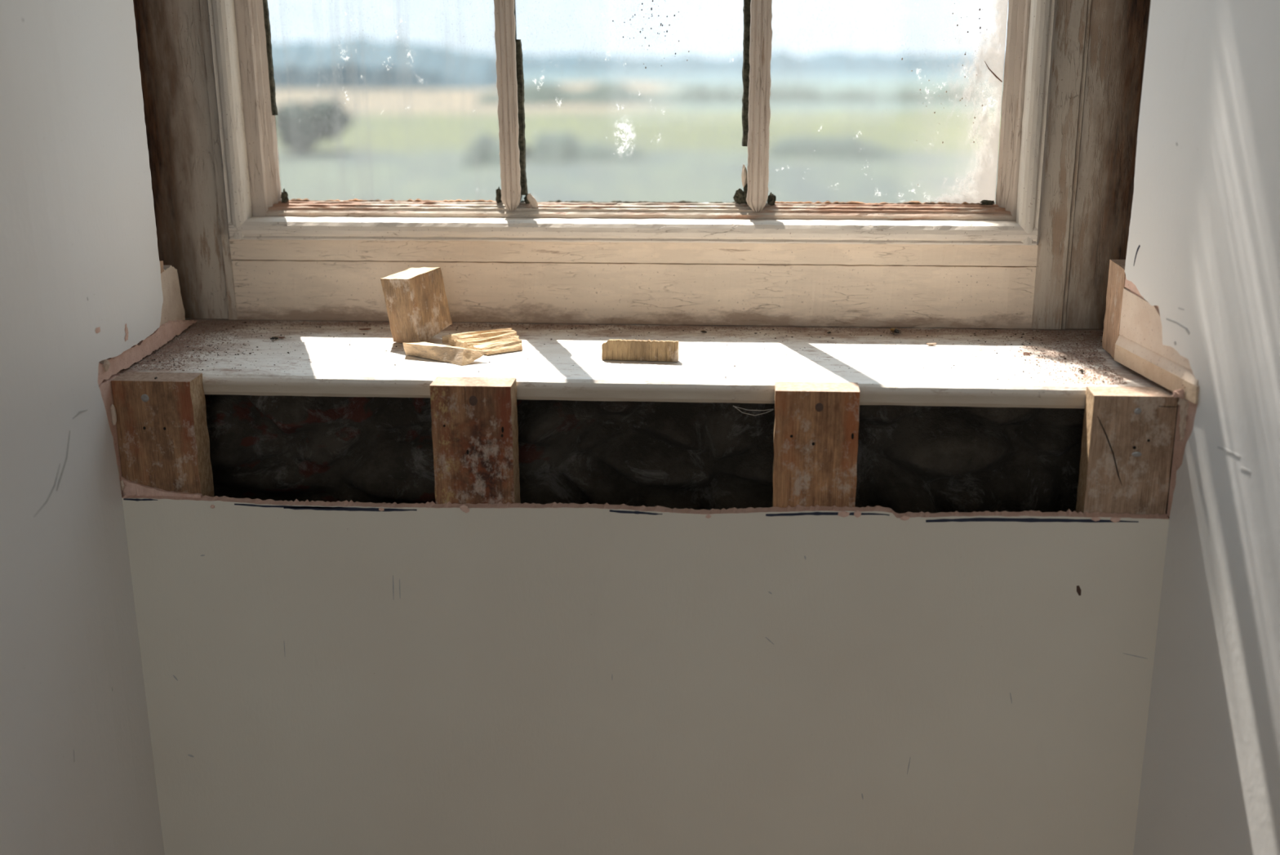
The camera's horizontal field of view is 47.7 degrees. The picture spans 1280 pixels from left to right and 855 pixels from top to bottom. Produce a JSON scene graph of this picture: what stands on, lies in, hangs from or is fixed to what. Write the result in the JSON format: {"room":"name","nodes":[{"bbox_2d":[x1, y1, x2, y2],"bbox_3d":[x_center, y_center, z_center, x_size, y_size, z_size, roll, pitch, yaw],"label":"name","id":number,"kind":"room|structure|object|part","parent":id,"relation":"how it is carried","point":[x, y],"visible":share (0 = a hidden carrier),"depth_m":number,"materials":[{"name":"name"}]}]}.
{"room":"room under renovation","nodes":[
{"label":"room under renovation","id":0,"kind":"room"},
{"bbox_2d":[0,0,164,854],"bbox_3d":[-1.073,0.192,-0.307,0.052,2.570,4.233,4,18,14],"label":"wall","id":1,"kind":"structure","parent":0,"point":[81,281],"depth_m":1.51,"materials":[{"name":"paint"}]},
{"bbox_2d":[97,259,202,497],"bbox_3d":[-0.588,-0.070,1.727,0.114,0.238,0.316,-5,18,-15],"label":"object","id":2,"kind":"structure","parent":1,"relation":"attached to","point":[173,322],"depth_m":1.67,"materials":[{"name":"beige paint"}]},
{"bbox_2d":[121,493,1168,854],"bbox_3d":[-0.007,0.475,1.708,1.150,0.824,0.014,1,17,5],"label":"wall","id":3,"kind":"structure","parent":0,"point":[344,677],"depth_m":1.64,"materials":[{"name":"paint"}]},
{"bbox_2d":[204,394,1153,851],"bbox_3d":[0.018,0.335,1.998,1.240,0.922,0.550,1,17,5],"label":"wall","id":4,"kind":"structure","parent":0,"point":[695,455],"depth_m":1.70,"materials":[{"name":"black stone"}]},
{"bbox_2d":[118,318,1163,408],"bbox_3d":[-0.007,-0.082,1.732,1.189,0.026,0.284,1,17,5],"label":"window sill","id":5,"kind":"structure","parent":4,"relation":"on","point":[908,384],"depth_m":1.66,"materials":[{"name":"white paint"}]},
{"bbox_2d":[270,335,278,340],"bbox_3d":[-0.451,-0.110,1.783,0.011,0.004,0.008,-6,18,-17],"label":"dead leaf","id":6,"kind":"object","parent":5,"relation":"on","point":[276,337],"visible":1,"depth_m":1.78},
{"bbox_2d":[380,266,452,342],"bbox_3d":[-0.272,-0.149,1.762,0.057,0.089,0.063,12,21,35],"label":"wood block","id":7,"kind":"object","parent":5,"relation":"on","point":[417,308],"visible":1,"depth_m":1.74,"materials":[{"name":"brown wood"}]},
{"bbox_2d":[402,342,487,365],"bbox_3d":[-0.229,-0.088,1.685,0.103,0.017,0.033,8,19,26],"label":"chip","id":8,"kind":"object","parent":5,"relation":"on","point":[437,352],"visible":1,"depth_m":1.68,"materials":[{"name":"beige wood"}]},
{"bbox_2d":[441,327,522,355],"bbox_3d":[-0.185,-0.102,1.735,0.090,0.013,0.070,-7,18,-21],"label":"chip","id":9,"kind":"object","parent":5,"relation":"on","point":[493,341],"visible":0.94,"depth_m":1.74,"materials":[{"name":"beige wood"}]},
{"bbox_2d":[125,320,1126,384],"bbox_3d":[-0.007,-0.093,1.723,1.162,0.002,0.252,1,17,5],"label":"dust","id":10,"kind":"object","parent":5,"relation":"on","point":[138,362],"visible":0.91,"depth_m":1.77,"materials":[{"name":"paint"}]},
{"bbox_2d":[601,338,678,361],"bbox_3d":[0.000,-0.090,1.673,0.088,0.024,0.010,2,17,8],"label":"wood offcut","id":11,"kind":"object","parent":5,"relation":"on","point":[611,349],"visible":1,"depth_m":1.67,"materials":[{"name":"brown wood"}]},
{"bbox_2d":[887,327,901,333],"bbox_3d":[0.316,-0.120,1.793,0.012,0.006,0.016,-11,20,-30],"label":"wasp","id":12,"kind":"object","parent":5,"relation":"on","point":[892,329],"visible":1,"depth_m":1.79,"materials":[{"name":"black"}]},
{"bbox_2d":[1153,397,1178,662],"bbox_3d":[-0.006,-0.688,1.484,1.911,1.960,0.383,1,17,5],"label":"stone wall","id":13,"kind":"structure","parent":0,"point":[1178,397],"depth_m":1.61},
{"bbox_2d":[1124,0,1279,854],"bbox_3d":[0.852,0.229,-0.470,0.013,2.570,4.256,-3,17,-8],"label":"wall","id":14,"kind":"structure","parent":0,"point":[1203,242],"depth_m":1.43,"materials":[{"name":"paint"}]},
{"bbox_2d":[1102,259,1199,440],"bbox_3d":[0.559,-0.085,1.579,0.038,0.160,0.249,-2,17,-4],"label":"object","id":15,"kind":"structure","parent":14,"relation":"attached to","point":[1132,331],"depth_m":1.58,"materials":[{"name":"paint"}]},
{"bbox_3d":[0.024,-0.493,1.886,4.800,2.570,0.274,1,17,5],"label":"wall","id":16,"kind":"structure","parent":0,"visible":0},
{"bbox_2d":[133,0,1151,329],"bbox_3d":[-0.017,-0.712,1.707,1.261,1.195,0.099,1,17,5],"label":"window","id":17,"kind":"structure","parent":16,"relation":"in","point":[1037,257],"depth_m":1.81,"materials":[{"name":"paint"}]},
{"bbox_3d":[-0.586,-0.725,1.759,0.118,1.194,0.085,1,17,5],"label":"casing","id":18,"kind":"part","parent":17,"relation":"part of","materials":[{"name":"paint"}]},
{"bbox_3d":[-0.320,-0.555,1.787,0.295,0.551,0.003,1,17,5],"label":"pane","id":19,"kind":"part","parent":17,"relation":"part of","materials":[{"name":"clear glass"}]},
{"bbox_3d":[-0.009,-0.550,1.762,0.295,0.551,0.003,1,17,5],"label":"pane","id":20,"kind":"part","parent":17,"relation":"part of","materials":[{"name":"clear glass"}]},
{"bbox_3d":[-0.014,-0.266,1.845,0.992,0.042,0.037,1,17,5],"label":"sash","id":21,"kind":"part","parent":17,"relation":"part of","materials":[{"name":"paint"}]},
{"bbox_3d":[0.299,-0.544,1.738,0.286,0.551,0.003,1,17,5],"label":"pane","id":22,"kind":"part","parent":17,"relation":"part of","materials":[{"name":"clear glass"}]},
{"bbox_3d":[0.551,-0.705,1.668,0.124,1.194,0.085,1,17,5],"label":"casing","id":23,"kind":"part","parent":17,"relation":"part of","materials":[{"name":"paint"}]},
{"bbox_3d":[-0.165,1.477,-0.048,4.800,0.050,4.650,1,17,5],"label":"floor","id":24,"kind":"structure","parent":0,"visible":0},
{"bbox_2d":[111,371,214,496],"bbox_3d":[-0.536,0.396,1.755,0.091,0.956,0.038,1,17,5],"label":"stud","id":25,"kind":"object","parent":24,"relation":"on","point":[163,438],"visible":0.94,"depth_m":1.62,"materials":[{"name":"brown wood"}]},
{"bbox_2d":[429,376,520,504],"bbox_3d":[-0.180,0.404,1.727,0.090,0.952,0.038,1,17,5],"label":"stud","id":26,"kind":"object","parent":24,"relation":"on","point":[475,426],"visible":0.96,"depth_m":1.59,"materials":[{"name":"brown wood"}]},
{"bbox_2d":[772,381,859,507],"bbox_3d":[0.194,0.411,1.697,0.091,0.952,0.038,1,17,5],"label":"stud","id":27,"kind":"object","parent":24,"relation":"on","point":[815,431],"visible":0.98,"depth_m":1.56,"materials":[{"name":"brown wood"}]},
{"bbox_2d":[733,405,773,415],"bbox_3d":[0.125,-0.018,1.596,0.045,0.012,0.001,1,17,5],"label":"cobweb","id":28,"kind":"object","parent":27,"relation":"attached to","point":[733,406],"visible":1,"depth_m":1.60},
{"bbox_2d":[1075,386,1177,515],"bbox_3d":[0.524,0.416,1.671,0.088,0.952,0.038,1,17,5],"label":"stud","id":29,"kind":"object","parent":24,"relation":"on","point":[1127,438],"visible":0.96,"depth_m":1.53,"materials":[{"name":"brown wood"}]},
{"label":"outside","id":30,"kind":"structure","parent":0,"visible":0},
{"bbox_2d":[275,71,1004,204],"bbox_3d":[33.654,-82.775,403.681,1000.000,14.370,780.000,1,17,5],"label":"ground","id":31,"kind":"structure","parent":30,"point":[417,146],"depth_m":316.53,"materials":[{"name":"green plant"}]},
{"bbox_2d":[275,96,353,153],"bbox_3d":[-68.299,-63.615,303.490,15.977,11.571,14.121,1,17,5],"label":"tree","id":32,"kind":"object","parent":31,"relation":"on","point":[300,126],"visible":0.99,"depth_m":299.72,"materials":[{"name":"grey plant"}]},
{"bbox_2d":[271,35,525,88],"bbox_3d":[-114.250,-121.361,524.120,153.836,40.474,60.000,1,17,5],"label":"hills","id":33,"kind":"structure","parent":31,"relation":"on","point":[304,64],"depth_m":498.39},
{"bbox_2d":[461,132,531,168],"bbox_3d":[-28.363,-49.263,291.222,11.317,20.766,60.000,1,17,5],"label":"hedge","id":34,"kind":"object","parent":31,"relation":"on","point":[484,150],"visible":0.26,"depth_m":277.60,"materials":[{"name":"green plant"}]},
{"bbox_2d":[528,131,656,164],"bbox_3d":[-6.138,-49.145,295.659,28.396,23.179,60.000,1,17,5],"label":"hedge","id":35,"kind":"object","parent":31,"relation":"on","point":[564,147],"visible":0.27,"depth_m":283.01,"materials":[{"name":"green plant"}]},
{"bbox_2d":[475,80,1002,105],"bbox_3d":[63.403,-93.463,433.539,223.640,21.086,60.000,1,17,5],"label":"woodland","id":36,"kind":"object","parent":31,"relation":"on","point":[609,92],"visible":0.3,"depth_m":423.81,"materials":[{"name":"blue plant"}]},
{"bbox_2d":[522,48,1004,73],"bbox_3d":[8.651,-154.063,629.523,490.450,20.430,60.000,1,17,5],"label":"hills","id":37,"kind":"structure","parent":31,"relation":"on","point":[840,61],"depth_m":611.09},
{"bbox_2d":[768,134,908,159],"bbox_3d":[42.646,-49.312,297.738,34.670,22.395,60.000,1,17,5],"label":"field","id":38,"kind":"structure","parent":31,"relation":"on","point":[801,147],"depth_m":285.02,"materials":[{"name":"green plant"}]}
]}

